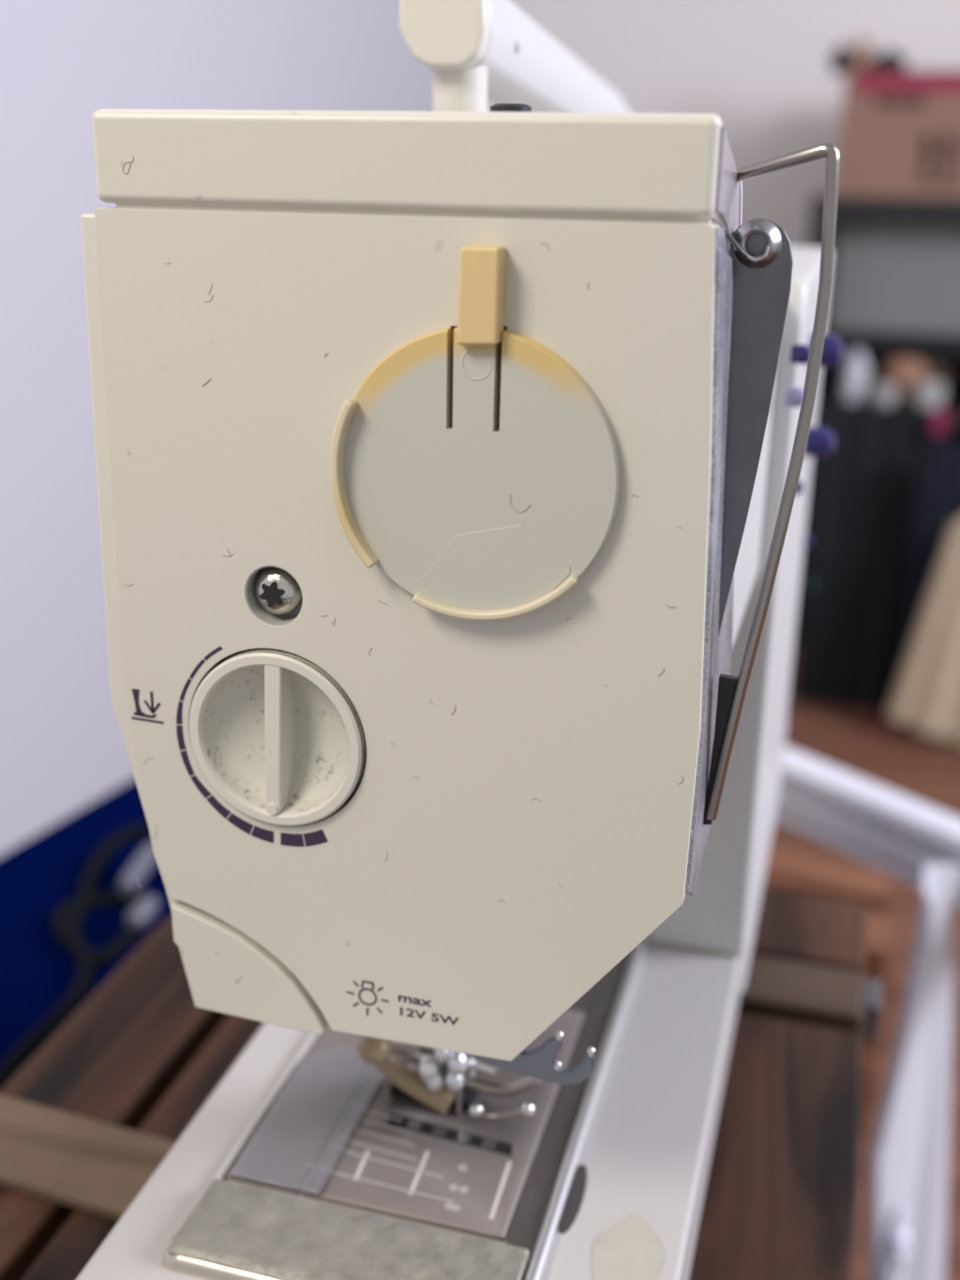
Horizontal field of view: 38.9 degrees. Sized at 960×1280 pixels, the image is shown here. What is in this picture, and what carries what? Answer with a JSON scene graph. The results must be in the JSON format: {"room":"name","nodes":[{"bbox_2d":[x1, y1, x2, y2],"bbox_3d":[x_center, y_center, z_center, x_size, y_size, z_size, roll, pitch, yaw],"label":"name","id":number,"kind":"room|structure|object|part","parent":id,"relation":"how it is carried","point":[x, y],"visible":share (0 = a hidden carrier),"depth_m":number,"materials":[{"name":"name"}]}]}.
{"room":"sewing room","nodes":[
{"label":"sewing room","id":0,"kind":"room"},
{"bbox_2d":[0,0,433,856],"bbox_3d":[-0.682,-0.757,1.345,0.100,2.550,4.500,6,20,15],"label":"wall","id":1,"kind":"structure","parent":0,"point":[63,749],"depth_m":1.83,"materials":[{"name":"grey paint"}]},
{"bbox_2d":[486,0,959,246],"bbox_3d":[1.581,-1.266,2.906,3.350,2.550,0.100,6,20,15],"label":"wall","id":2,"kind":"structure","parent":0,"point":[762,67],"depth_m":3.14,"materials":[{"name":"beige paint"}]},
{"bbox_2d":[763,646,959,1279],"bbox_3d":[0.942,0.672,1.294,3.350,0.061,4.400,6,20,15],"label":"floor","id":3,"kind":"structure","parent":0,"point":[926,771],"depth_m":2.17,"materials":[{"name":"brown wood"}]},
{"bbox_2d":[0,778,171,1090],"bbox_3d":[-0.169,0.427,0.867,0.195,0.650,0.550,10,21,24],"label":"fabric","id":4,"kind":"object","parent":3,"relation":"on","point":[46,871],"visible":0.04,"depth_m":0.70,"materials":[{"name":"blue fabric"}]},
{"bbox_2d":[0,822,159,1089],"bbox_3d":[-0.188,0.143,0.666,0.054,0.017,0.248,0,19,-3],"label":"power cable","id":5,"kind":"object","parent":4,"relation":"on","point":[67,919],"visible":0.98,"depth_m":0.67,"materials":[{"name":"black plastic"}]},
{"bbox_2d":[0,888,882,1279],"bbox_3d":[-0.060,0.540,0.400,0.259,0.750,0.628,6,20,15],"label":"wooden table","id":6,"kind":"object","parent":3,"relation":"on","point":[780,1201],"visible":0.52,"depth_m":0.42,"materials":[{"name":"brown wood"}]},
{"bbox_2d":[0,1094,176,1220],"bbox_3d":[-0.165,0.139,0.399,0.206,0.004,0.030,7,20,18],"label":"lath","id":7,"kind":"object","parent":6,"relation":"on","point":[62,1157],"visible":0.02,"depth_m":0.38,"materials":[{"name":"brown wood"}]},
{"bbox_2d":[75,0,843,1279],"bbox_3d":[0.045,-0.036,0.447,0.133,0.310,0.613,6,20,15],"label":"sewing machine","id":8,"kind":"object","parent":6,"relation":"on","point":[453,460],"visible":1,"depth_m":0.25,"materials":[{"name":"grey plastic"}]},
{"bbox_3d":[-0.030,0.136,0.281,0.075,0.011,0.011,6,20,15],"label":"edge trim","id":9,"kind":"part","parent":8,"relation":"part of","materials":[{"name":"beige"}]},
{"bbox_2d":[171,901,329,1035],"bbox_3d":[-0.047,0.068,0.288,0.034,0.025,0.010,6,20,15],"label":"cover","id":10,"kind":"object","parent":8,"relation":"attached to","point":[263,961],"depth_m":0.28,"materials":[{"name":"beige plastic"}]},
{"bbox_2d":[259,581,285,607],"bbox_3d":[-0.039,-0.009,0.256,0.005,0.005,0.002,6,20,15],"label":"socket","id":11,"kind":"object","parent":8,"relation":"attached to","point":[272,594],"depth_m":0.25,"materials":[{"name":"black metal"}]},
{"bbox_3d":[-0.033,0.104,0.364,0.018,0.002,0.124,6,20,15],"label":"plate","id":12,"kind":"part","parent":8,"relation":"part of","materials":[{"name":"silver metal"}]},
{"bbox_3d":[-0.028,0.138,0.290,0.073,0.023,0.022,6,20,15],"label":"free arm","id":13,"kind":"part","parent":8,"relation":"part of","materials":[{"name":"metal"}]},
{"bbox_3d":[-0.010,-0.082,0.242,0.108,0.022,0.039,6,20,15],"label":"lid","id":14,"kind":"part","parent":8,"relation":"part of","materials":[{"name":"beige plastic"}]},
{"bbox_3d":[-0.006,0.114,0.338,0.047,0.002,0.086,6,20,15],"label":"needle plate","id":15,"kind":"part","parent":8,"relation":"part of","materials":[{"name":"silver metal"}]},
{"bbox_3d":[-0.005,-0.109,0.315,0.012,0.044,0.012,6,20,15],"label":"post","id":16,"kind":"part","parent":8,"relation":"part of","materials":[{"name":"beige plastic"}]},
{"bbox_3d":[0.020,-0.163,0.398,0.020,0.039,0.208,6,20,14],"label":"carrying handle","id":17,"kind":"part","parent":8,"relation":"part of","materials":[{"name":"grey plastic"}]},
{"bbox_3d":[0.025,0.112,0.345,0.007,0.002,0.132,6,20,15],"label":"slide plate","id":18,"kind":"part","parent":8,"relation":"part of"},
{"bbox_3d":[0.011,0.094,0.395,0.047,0.002,0.037,6,20,15],"label":"plate","id":19,"kind":"part","parent":8,"relation":"part of","materials":[{"name":"grey metal"}]},
{"bbox_3d":[0.029,0.112,0.342,0.003,0.003,0.136,6,20,15],"label":"bed rail","id":20,"kind":"part","parent":8,"relation":"part of","materials":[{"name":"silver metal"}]},
{"bbox_3d":[0.044,-0.012,0.259,0.007,0.124,0.052,6,20,15],"label":"metal plate","id":21,"kind":"part","parent":8,"relation":"part of","materials":[{"name":"metal"}]},
{"bbox_3d":[0.042,-0.063,0.233,0.001,0.017,0.038,6,20,15],"label":"panel","id":22,"kind":"part","parent":8,"relation":"part of","materials":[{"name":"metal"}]},
{"bbox_3d":[0.042,-0.075,0.229,0.001,0.021,0.037,6,20,15],"label":"lid panel","id":23,"kind":"part","parent":8,"relation":"part of","materials":[{"name":"grey plastic"}]},
{"bbox_3d":[0.010,-0.048,0.321,0.110,0.088,0.100,6,20,15],"label":"arm","id":24,"kind":"part","parent":8,"relation":"part of","materials":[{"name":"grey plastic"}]},
{"bbox_3d":[0.049,-0.035,0.248,0.011,0.078,0.001,6,20,15],"label":"thread lever","id":25,"kind":"part","parent":8,"relation":"part of","materials":[{"name":"metal"}]},
{"bbox_2d":[763,844,890,1191],"bbox_3d":[0.320,0.407,1.432,0.181,0.330,0.193,6,20,15],"label":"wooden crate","id":26,"kind":"object","parent":3,"relation":"on","point":[786,867],"visible":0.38,"depth_m":1.38,"materials":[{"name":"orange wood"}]},
{"bbox_3d":[0.414,0.403,1.467,0.011,0.318,0.015,6,20,15],"label":"corner post","id":27,"kind":"part","parent":26,"relation":"part of","materials":[{"name":"orange wood"}]},
{"bbox_3d":[0.379,0.447,1.340,0.011,0.318,0.015,6,20,15],"label":"corner post","id":28,"kind":"part","parent":26,"relation":"part of","materials":[{"name":"orange wood"}]},
{"bbox_2d":[775,745,959,1279],"bbox_3d":[0.209,0.401,0.961,0.076,0.650,0.347,-14,24,-37],"label":"metal frame","id":29,"kind":"object","parent":3,"relation":"on","point":[916,842],"visible":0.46,"depth_m":0.83,"materials":[{"name":"white paint"}]},
{"bbox_3d":[0.234,0.097,0.870,0.027,0.016,0.347,-14,24,-37],"label":"rail","id":30,"kind":"part","parent":29,"relation":"part of","materials":[{"name":"white metal"}]},
{"bbox_2d":[875,1202,909,1279],"bbox_3d":[0.246,0.366,0.809,0.017,0.077,0.025,6,20,15],"label":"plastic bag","id":31,"kind":"object","parent":29,"relation":"hanging from","point":[894,1249],"visible":1,"depth_m":0.80,"materials":[{"name":"white plastic"}]},
{"bbox_3d":[0.268,0.436,0.880,0.058,0.638,0.036,6,20,15],"label":"post","id":32,"kind":"part","parent":29,"relation":"part of","materials":[{"name":"white metal"}]},
{"bbox_2d":[794,194,959,646],"bbox_3d":[1.013,-0.468,3.002,0.620,0.963,0.360,6,20,15],"label":"shelf unit","id":33,"kind":"object","parent":3,"relation":"on","point":[896,289],"visible":0.44,"depth_m":2.83,"materials":[{"name":"black"}]},
{"bbox_2d":[840,348,869,400],"bbox_3d":[0.803,-0.569,2.909,0.052,0.106,0.052,6,20,15],"label":"bottle","id":34,"kind":"object","parent":33,"relation":"on","point":[855,369],"visible":0.99,"depth_m":2.89,"materials":[{"name":"white paint"}]},
{"bbox_2d":[872,383,897,405],"bbox_3d":[0.852,-0.518,2.868,0.052,0.039,0.052,6,20,15],"label":"pot","id":35,"kind":"object","parent":33,"relation":"on","point":[882,394],"visible":1,"depth_m":2.85,"materials":[{"name":"grey"}]},
{"bbox_3d":[1.068,-0.376,3.201,0.535,0.659,0.015,6,20,15],"label":"panel","id":36,"kind":"part","parent":33,"relation":"part of","materials":[{"name":"black"}]},
{"bbox_3d":[1.002,-0.743,2.795,0.535,0.224,0.010,6,20,15],"label":"panel","id":37,"kind":"part","parent":33,"relation":"part of","materials":[{"name":"grey"}]},
{"bbox_2d":[838,70,959,199],"bbox_3d":[0.927,-1.040,2.813,0.347,0.239,0.292,6,20,15],"label":"cardboard box","id":38,"kind":"object","parent":33,"relation":"on","point":[899,137],"visible":0.95,"depth_m":2.69,"materials":[{"name":"beige cardboard"}]},
{"bbox_2d":[829,44,851,73],"bbox_3d":[0.735,-1.185,2.773,0.042,0.055,0.044,6,20,15],"label":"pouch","id":39,"kind":"object","parent":38,"relation":"on","point":[840,59],"visible":0.99,"depth_m":2.76,"materials":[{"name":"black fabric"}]},
{"bbox_2d":[849,36,875,70],"bbox_3d":[0.780,-1.194,2.778,0.054,0.070,0.056,6,20,15],"label":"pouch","id":40,"kind":"object","parent":38,"relation":"on","point":[864,51],"visible":0.67,"depth_m":2.76,"materials":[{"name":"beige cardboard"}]},
{"bbox_2d":[870,49,906,70],"bbox_3d":[0.827,-1.170,2.751,0.072,0.044,0.075,6,20,15],"label":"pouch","id":41,"kind":"object","parent":38,"relation":"on","point":[888,59],"visible":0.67,"depth_m":2.72,"materials":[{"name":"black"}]},
{"bbox_2d":[875,95,924,106],"bbox_3d":[0.827,-1.060,2.677,0.094,0.022,0.002,6,20,15],"label":"print","id":42,"kind":"object","parent":38,"relation":"attached to","point":[880,100],"depth_m":2.68,"materials":[{"name":"brown"}]},
{"bbox_2d":[918,129,959,184],"bbox_3d":[0.911,-0.955,2.688,0.084,0.102,0.002,6,20,15],"label":"print","id":43,"kind":"object","parent":38,"relation":"attached to","point":[939,150],"depth_m":2.69,"materials":[{"name":"brown"}]},
{"bbox_2d":[882,353,948,402],"bbox_3d":[0.930,-0.561,2.907,0.138,0.097,0.095,6,20,15],"label":"toy","id":44,"kind":"object","parent":33,"relation":"on","point":[904,370],"visible":0.7,"depth_m":2.89,"materials":[{"name":"brown"}]},
{"bbox_2d":[913,380,945,407],"bbox_3d":[0.939,-0.513,2.844,0.064,0.048,0.064,6,20,15],"label":"pot","id":45,"kind":"object","parent":33,"relation":"on","point":[927,394],"visible":1,"depth_m":2.82,"materials":[{"name":"grey"}]},
{"bbox_2d":[817,406,959,425],"bbox_3d":[0.947,-0.131,2.600,0.750,0.590,0.020,6,20,15],"label":"rail","id":46,"kind":"object","parent":3,"relation":"on","point":[952,420],"visible":0.02,"depth_m":2.52,"materials":[{"name":"black"}]},
{"bbox_2d":[794,407,947,711],"bbox_3d":[0.757,-0.123,2.633,0.315,0.646,0.035,6,20,15],"label":"coat","id":47,"kind":"object","parent":46,"relation":"hanging from","point":[863,497],"visible":0.61,"depth_m":2.62,"materials":[{"name":"black fabric"}]},
{"bbox_2d":[931,408,948,433],"bbox_3d":[0.839,-0.400,2.481,0.025,0.046,0.008,6,20,15],"label":"ribbon","id":48,"kind":"object","parent":47,"relation":"hanging from","point":[941,415],"visible":1,"depth_m":2.48,"materials":[{"name":"pink fabric"}]},
{"bbox_2d":[887,519,959,743],"bbox_3d":[0.895,-0.014,2.463,0.263,0.481,0.026,6,20,15],"label":"garment","id":49,"kind":"object","parent":46,"relation":"hanging from","point":[926,695],"visible":1,"depth_m":2.50,"materials":[{"name":"beige fabric"}]},
{"bbox_2d":[890,439,959,692],"bbox_3d":[0.902,-0.119,2.514,0.219,0.493,0.032,6,20,15],"label":"jacket","id":50,"kind":"object","parent":46,"relation":"hanging from","point":[938,504],"visible":0.58,"depth_m":2.50,"materials":[{"name":"black fabric"}]},
{"bbox_2d":[858,709,952,740],"bbox_3d":[0.849,0.183,2.589,0.256,0.089,0.022,6,20,15],"label":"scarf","id":51,"kind":"object","parent":3,"relation":"on","point":[878,720],"visible":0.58,"depth_m":2.60,"materials":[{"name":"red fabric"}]}
]}

